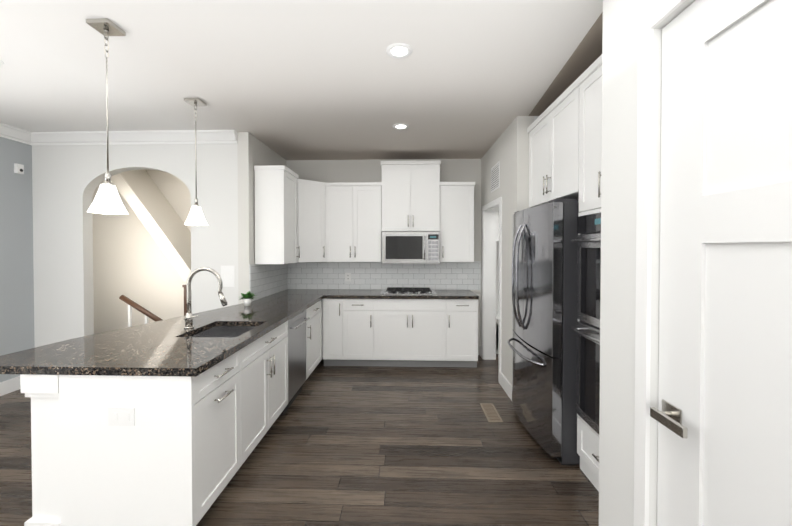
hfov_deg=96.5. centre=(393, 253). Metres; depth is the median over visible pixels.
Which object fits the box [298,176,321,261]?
upper cabinet
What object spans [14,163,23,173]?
detector
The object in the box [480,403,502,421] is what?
floor vent
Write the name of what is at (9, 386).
baseboard
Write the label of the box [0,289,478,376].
countertop
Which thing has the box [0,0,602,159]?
ceiling
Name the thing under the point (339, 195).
upper cabinet
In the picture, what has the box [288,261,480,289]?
backsplash
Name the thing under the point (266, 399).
base cabinet
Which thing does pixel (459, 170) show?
wall
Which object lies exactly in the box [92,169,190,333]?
wall
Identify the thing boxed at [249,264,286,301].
backsplash
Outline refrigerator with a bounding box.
[507,199,579,464]
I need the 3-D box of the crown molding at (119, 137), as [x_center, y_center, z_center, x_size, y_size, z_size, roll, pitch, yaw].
[-2.792,-1.246,3.808,2.210,0.120,0.085,0,1,2]
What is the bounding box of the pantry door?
[650,0,791,525]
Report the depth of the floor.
2.46 m
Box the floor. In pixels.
[0,354,598,525]
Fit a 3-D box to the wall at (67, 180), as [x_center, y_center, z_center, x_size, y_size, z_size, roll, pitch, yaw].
[-2.833,0.093,3.930,2.300,2.800,0.120,0,1,2]
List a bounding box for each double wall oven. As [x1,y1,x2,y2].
[570,213,600,433]
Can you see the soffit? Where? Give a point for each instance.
(154, 211)
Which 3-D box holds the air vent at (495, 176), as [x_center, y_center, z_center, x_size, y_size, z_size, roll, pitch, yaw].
[1.192,-0.890,4.161,0.010,0.300,0.400,0,1,2]
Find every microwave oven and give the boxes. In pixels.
[382,232,439,262]
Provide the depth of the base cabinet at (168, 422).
1.74 m
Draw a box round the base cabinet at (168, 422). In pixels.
[52,373,243,525]
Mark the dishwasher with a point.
(297, 372)
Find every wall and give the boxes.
[0,137,34,381]
[32,143,237,346]
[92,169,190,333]
[237,132,285,303]
[286,159,480,354]
[481,116,533,384]
[599,0,694,525]
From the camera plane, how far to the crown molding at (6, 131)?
3.68 m
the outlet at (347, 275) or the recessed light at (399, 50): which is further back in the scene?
the outlet at (347, 275)
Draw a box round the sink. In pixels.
[192,325,251,336]
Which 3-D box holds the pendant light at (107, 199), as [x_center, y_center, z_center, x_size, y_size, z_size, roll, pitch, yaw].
[-1.617,-0.754,1.996,0.132,1.054,0.132,0,1,2]
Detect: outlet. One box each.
[108,407,134,425]
[345,273,350,280]
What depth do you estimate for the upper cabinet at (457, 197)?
4.62 m
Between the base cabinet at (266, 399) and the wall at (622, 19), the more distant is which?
the base cabinet at (266, 399)
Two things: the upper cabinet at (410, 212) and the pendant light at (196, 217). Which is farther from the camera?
the upper cabinet at (410, 212)
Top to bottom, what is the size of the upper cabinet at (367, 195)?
1.045 m
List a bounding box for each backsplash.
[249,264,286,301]
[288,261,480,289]
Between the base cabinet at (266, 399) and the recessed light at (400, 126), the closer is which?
the base cabinet at (266, 399)
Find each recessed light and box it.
[386,43,412,58]
[393,123,408,129]
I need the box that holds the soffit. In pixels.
[111,169,190,283]
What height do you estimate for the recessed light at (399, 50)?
0.008 m
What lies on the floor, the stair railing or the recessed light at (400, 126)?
the stair railing
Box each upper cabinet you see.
[254,165,297,263]
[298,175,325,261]
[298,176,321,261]
[326,182,353,261]
[354,182,381,261]
[382,160,441,231]
[442,181,473,261]
[527,81,574,328]
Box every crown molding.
[0,122,31,144]
[31,130,236,144]
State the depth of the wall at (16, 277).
3.73 m
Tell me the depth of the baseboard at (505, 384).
3.64 m
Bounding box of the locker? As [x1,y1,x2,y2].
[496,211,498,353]
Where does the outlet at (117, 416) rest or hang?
attached to the base cabinet at (168, 422)
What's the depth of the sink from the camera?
2.82 m
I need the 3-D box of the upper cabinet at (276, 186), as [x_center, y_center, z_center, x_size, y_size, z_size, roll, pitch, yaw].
[-1.376,-0.429,4.178,0.328,1.095,0.488,0,1,2]
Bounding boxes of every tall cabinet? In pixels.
[571,59,601,491]
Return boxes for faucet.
[180,267,226,328]
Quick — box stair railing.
[119,284,191,326]
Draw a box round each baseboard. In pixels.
[0,376,20,395]
[500,372,511,400]
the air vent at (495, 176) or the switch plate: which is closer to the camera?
the switch plate
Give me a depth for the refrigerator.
2.48 m
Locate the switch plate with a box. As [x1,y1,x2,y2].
[221,266,234,286]
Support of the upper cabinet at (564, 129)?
attached to the wall at (509, 149)
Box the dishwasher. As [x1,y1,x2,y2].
[279,310,309,415]
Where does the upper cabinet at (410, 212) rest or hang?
attached to the wall at (459, 170)
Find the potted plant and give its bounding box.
[240,291,254,305]
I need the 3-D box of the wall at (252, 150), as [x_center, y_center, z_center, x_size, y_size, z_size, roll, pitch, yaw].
[-1.603,0.085,4.498,0.120,2.800,1.340,0,1,2]
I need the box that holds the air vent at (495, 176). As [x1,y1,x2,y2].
[491,161,499,192]
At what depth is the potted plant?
3.56 m
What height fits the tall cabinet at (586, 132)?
2.590 m
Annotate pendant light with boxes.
[86,18,127,213]
[184,98,207,225]
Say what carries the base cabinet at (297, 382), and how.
on the floor
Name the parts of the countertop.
bar support post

